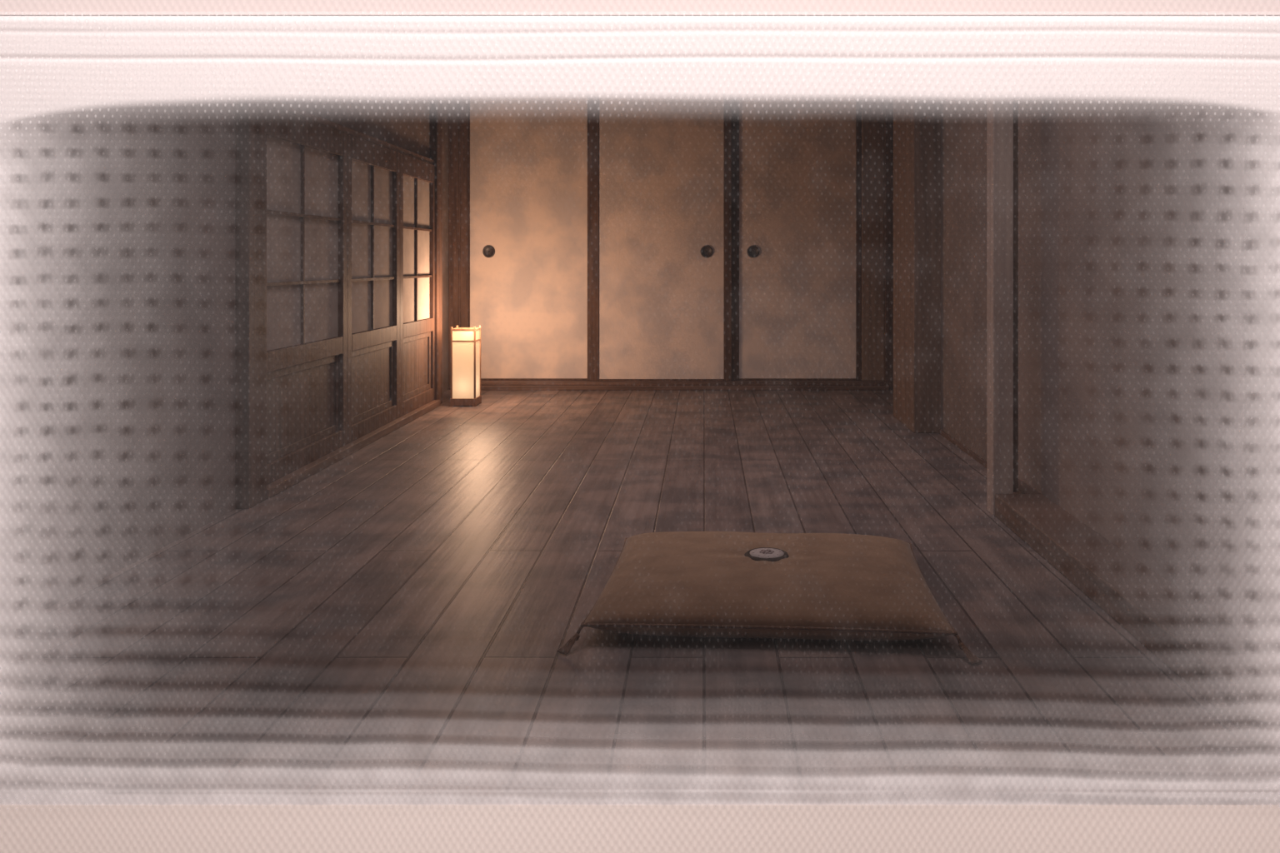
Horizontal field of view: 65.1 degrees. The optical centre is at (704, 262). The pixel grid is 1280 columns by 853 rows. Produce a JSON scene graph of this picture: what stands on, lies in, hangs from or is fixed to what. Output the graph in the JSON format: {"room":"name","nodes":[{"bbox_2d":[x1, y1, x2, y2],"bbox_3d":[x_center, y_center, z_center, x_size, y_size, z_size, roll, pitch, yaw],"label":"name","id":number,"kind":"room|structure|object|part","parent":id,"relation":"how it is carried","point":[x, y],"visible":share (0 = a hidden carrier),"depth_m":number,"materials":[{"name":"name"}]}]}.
{"room":"traditional dwelling","nodes":[
{"label":"traditional dwelling","id":0,"kind":"room"},
{"bbox_2d":[14,98,429,619],"bbox_3d":[-1.663,-0.320,2.295,0.175,2.300,6.990,0,0,0],"label":"wall","id":1,"kind":"structure","parent":0,"point":[127,232],"depth_m":2.73,"materials":[{"name":"paint"}]},
{"bbox_2d":[235,98,266,509],"bbox_3d":[-1.615,-0.320,3.430,0.170,2.300,0.140,0,0,0],"label":"pillar","id":2,"kind":"structure","parent":1,"relation":"attached to","point":[250,117],"depth_m":3.37,"materials":[{"name":"brown wood"}]},
{"bbox_2d":[266,104,347,484],"bbox_3d":[-1.576,0.115,3.938,0.032,1.360,0.875,0,0,0],"label":"door","id":3,"kind":"structure","parent":1,"relation":"in","point":[307,159],"depth_m":3.93,"materials":[{"name":"brown wood"}]},
{"bbox_3d":[-1.585,-0.070,3.925,0.006,0.790,0.790,0,0,0],"label":"paper pane","id":4,"kind":"part","parent":3,"relation":"part of","materials":[{"name":"white paper"}]},
{"bbox_3d":[-1.582,0.560,3.925,0.016,0.340,0.790,0,0,0],"label":"kick panel","id":5,"kind":"part","parent":3,"relation":"part of","materials":[{"name":"brown wood"}]},
{"bbox_2d":[266,98,433,164],"bbox_3d":[-1.613,-0.580,4.645,0.095,0.030,2.290,0,0,0],"label":"trim","id":6,"kind":"structure","parent":1,"relation":"attached to","point":[271,102],"depth_m":4.30,"materials":[{"name":"brown wood"}]},
{"bbox_2d":[266,400,440,499],"bbox_3d":[-1.573,0.812,4.645,0.095,0.035,2.290,0,0,0],"label":"trim","id":7,"kind":"structure","parent":1,"relation":"attached to","point":[280,485],"depth_m":4.23,"materials":[{"name":"brown wood"}]},
{"bbox_2d":[347,133,399,444],"bbox_3d":[-1.576,0.115,4.753,0.032,1.360,0.755,0,0,0],"label":"door","id":8,"kind":"structure","parent":1,"relation":"in","point":[373,169],"depth_m":4.74,"materials":[{"name":"brown wood"}]},
{"bbox_3d":[-1.585,-0.070,4.753,0.006,0.790,0.645,0,0,0],"label":"paper pane","id":9,"kind":"part","parent":8,"relation":"part of","materials":[{"name":"white paper"}]},
{"bbox_3d":[-1.582,0.560,4.753,0.016,0.340,0.645,0,0,0],"label":"kick panel","id":10,"kind":"part","parent":8,"relation":"part of","materials":[{"name":"brown wood"}]},
{"bbox_2d":[400,152,434,417],"bbox_3d":[-1.576,0.115,5.460,0.032,1.360,0.660,0,0,0],"label":"door","id":11,"kind":"structure","parent":1,"relation":"in","point":[417,176],"depth_m":5.47,"materials":[{"name":"brown wood"}]},
{"bbox_3d":[-1.585,-0.070,5.473,0.006,0.790,0.575,0,0,0],"label":"paper pane","id":12,"kind":"part","parent":11,"relation":"part of","materials":[{"name":"white paper"}]},
{"bbox_3d":[-1.582,0.560,5.473,0.016,0.340,0.575,0,0,0],"label":"kick panel","id":13,"kind":"part","parent":11,"relation":"part of","materials":[{"name":"brown wood"}]},
{"bbox_2d":[429,98,442,403],"bbox_3d":[-1.623,-0.320,5.845,0.155,2.300,0.110,0,0,0],"label":"trim","id":14,"kind":"structure","parent":1,"relation":"attached to","point":[435,107],"depth_m":5.80,"materials":[{"name":"brown wood"}]},
{"bbox_3d":[-0.237,-1.035,1.000,2.675,0.028,0.028,0,0,0],"label":"curtain rod","id":15,"kind":"object","parent":1,"relation":"attached to","visible":0},
{"bbox_2d":[0,0,1279,852],"bbox_3d":[-0.054,-0.101,1.002,1.920,1.838,0.018,0,0,0],"label":"curtain","id":16,"kind":"object","parent":15,"relation":"hanging from","point":[57,56],"visible":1,"depth_m":1.00,"materials":[{"name":"fabric"}]},
{"bbox_2d":[442,98,448,392],"bbox_3d":[-1.710,-0.320,6.275,0.080,2.300,0.750,0,0,0],"label":"wall","id":17,"kind":"structure","parent":0,"point":[445,101],"depth_m":6.45,"materials":[{"name":"paint"}]},
{"bbox_2d":[458,98,459,327],"bbox_3d":[-1.596,-0.170,6.524,0.008,2.000,0.012,0,0,0],"label":"trim","id":18,"kind":"structure","parent":17,"relation":"attached to","point":[458,98],"depth_m":6.52,"materials":[{"name":"brown wood"}]},
{"bbox_2d":[469,96,587,380],"bbox_3d":[-1.133,-0.198,6.579,0.825,1.945,0.031,0,0,0],"label":"door","id":19,"kind":"structure","parent":17,"relation":"in","point":[528,156],"depth_m":6.57,"materials":[{"name":"beige paper"}]},
{"bbox_3d":[-1.414,-0.071,6.569,0.081,0.081,0.012,0,0,0],"label":"handle","id":20,"kind":"part","parent":19,"relation":"part of","materials":[{"name":"metal"}]},
{"bbox_2d":[587,96,731,380],"bbox_3d":[-0.292,-0.198,6.546,0.944,1.945,0.031,0,0,0],"label":"door","id":21,"kind":"structure","parent":17,"relation":"in","point":[659,169],"depth_m":6.54,"materials":[{"name":"beige paper"}]},
{"bbox_3d":[0.016,-0.071,6.537,0.081,0.081,0.012,0,0,0],"label":"handle","id":22,"kind":"part","parent":21,"relation":"part of","materials":[{"name":"metal"}]},
{"bbox_2d":[480,380,884,384],"bbox_3d":[-0.172,0.787,6.560,2.745,0.025,0.090,0,0,0],"label":"trim","id":23,"kind":"structure","parent":17,"relation":"attached to","point":[482,382],"depth_m":6.52,"materials":[{"name":"brown wood"}]},
{"bbox_2d":[731,97,861,380],"bbox_3d":[0.608,-0.198,6.579,0.855,1.945,0.031,0,0,0],"label":"door","id":24,"kind":"structure","parent":23,"relation":"on","point":[797,164],"depth_m":6.57,"materials":[{"name":"beige paper"}]},
{"bbox_3d":[0.322,-0.071,6.569,0.081,0.081,0.012,0,0,0],"label":"handle","id":25,"kind":"part","parent":24,"relation":"part of","materials":[{"name":"metal"}]},
{"bbox_2d":[480,385,889,390],"bbox_3d":[-0.172,0.815,6.543,2.745,0.030,0.125,0,0,0],"label":"trim","id":26,"kind":"structure","parent":17,"relation":"attached to","point":[483,387],"depth_m":6.48,"materials":[{"name":"brown wood"}]},
{"bbox_2d":[6,389,1264,776],"bbox_3d":[-0.225,0.860,2.725,3.050,0.060,7.850,0,0,0],"label":"floor","id":27,"kind":"structure","parent":0,"point":[416,596],"depth_m":2.27,"materials":[{"name":"brown wood"}]},
{"bbox_2d":[450,325,481,406],"bbox_3d":[-1.388,0.601,5.827,0.148,0.458,0.149,0,0,0],"label":"paper lantern","id":28,"kind":"object","parent":27,"relation":"on","point":[465,342],"visible":1,"depth_m":5.76,"materials":[{"name":"beige paper"}]},
{"bbox_2d":[556,531,982,664],"bbox_3d":[0.153,0.776,2.448,0.892,0.105,0.736,0,0,4],"label":"floor cushion","id":29,"kind":"object","parent":27,"relation":"on","point":[839,587],"visible":1,"depth_m":2.25,"materials":[{"name":"fabric"}]},
{"bbox_2d":[940,98,986,461],"bbox_3d":[1.225,-0.320,4.205,0.150,2.300,1.310,0,0,0],"label":"wall","id":30,"kind":"structure","parent":0,"point":[963,123],"depth_m":4.43,"materials":[{"name":"paint"}]},
{"bbox_2d":[893,98,940,433],"bbox_3d":[1.133,-0.320,5.130,0.225,2.300,0.540,0,0,0],"label":"pillar","id":31,"kind":"structure","parent":30,"relation":"attached to","point":[917,126],"depth_m":4.86,"materials":[{"name":"brown wood"}]},
{"bbox_2d":[938,429,986,468],"bbox_3d":[1.144,0.820,4.205,0.012,0.020,1.310,0,0,0],"label":"trim","id":32,"kind":"structure","parent":30,"relation":"attached to","point":[966,450],"depth_m":4.39,"materials":[{"name":"brown wood"}]},
{"bbox_2d":[1018,98,1279,649],"bbox_3d":[1.200,-0.357,1.175,0.200,2.226,4.750,0,0,0],"label":"wall","id":33,"kind":"structure","parent":0,"point":[1142,316],"depth_m":2.48,"materials":[{"name":"beige paint"}]},
{"bbox_2d":[986,98,1013,515],"bbox_3d":[0.979,-0.320,3.308,0.067,2.300,0.075,0,0,0],"label":"trim","id":34,"kind":"structure","parent":33,"relation":"attached to","point":[999,115],"depth_m":3.27,"materials":[{"name":"brown wood"}]},
{"bbox_2d":[1013,98,1018,492],"bbox_3d":[1.022,-0.357,3.310,0.020,2.226,0.050,0,0,0],"label":"trim","id":35,"kind":"structure","parent":33,"relation":"attached to","point":[1015,100],"depth_m":3.29,"materials":[{"name":"brown wood"}]},
{"bbox_2d":[1013,478,1040,494],"bbox_3d":[1.175,0.793,3.410,0.250,0.074,0.280,0,0,0],"label":"trim","id":36,"kind":"structure","parent":33,"relation":"attached to","point":[1023,488],"depth_m":3.34,"materials":[{"name":"brown wood"}]},
{"bbox_2d":[995,494,1276,751],"bbox_3d":[1.125,0.793,1.035,0.350,0.074,4.470,0,0,0],"label":"trim","id":37,"kind":"structure","parent":33,"relation":"attached to","point":[1215,658],"depth_m":2.21,"materials":[{"name":"brown wood"}]},
{"bbox_3d":[-0.185,-0.320,6.627,2.970,2.300,0.045,0,0,0],"label":"wall","id":38,"kind":"structure","parent":0,"visible":0},
{"bbox_2d":[448,98,469,389],"bbox_3d":[-1.607,-0.170,6.567,0.125,2.000,0.075,0,0,0],"label":"trim","id":39,"kind":"structure","parent":38,"relation":"attached to","point":[464,102],"depth_m":6.53,"materials":[{"name":"brown wood"}]},
{"bbox_2d":[861,97,884,380],"bbox_3d":[1.107,-0.198,6.577,0.145,1.945,0.055,0,0,0],"label":"trim","id":40,"kind":"structure","parent":38,"relation":"attached to","point":[872,109],"depth_m":6.55,"materials":[{"name":"brown wood"}]},
{"bbox_2d":[884,97,893,389],"bbox_3d":[1.212,-0.170,6.558,0.065,2.000,0.095,0,0,0],"label":"trim","id":41,"kind":"structure","parent":38,"relation":"attached to","point":[888,102],"depth_m":6.51,"materials":[{"name":"brown wood"}]}
]}

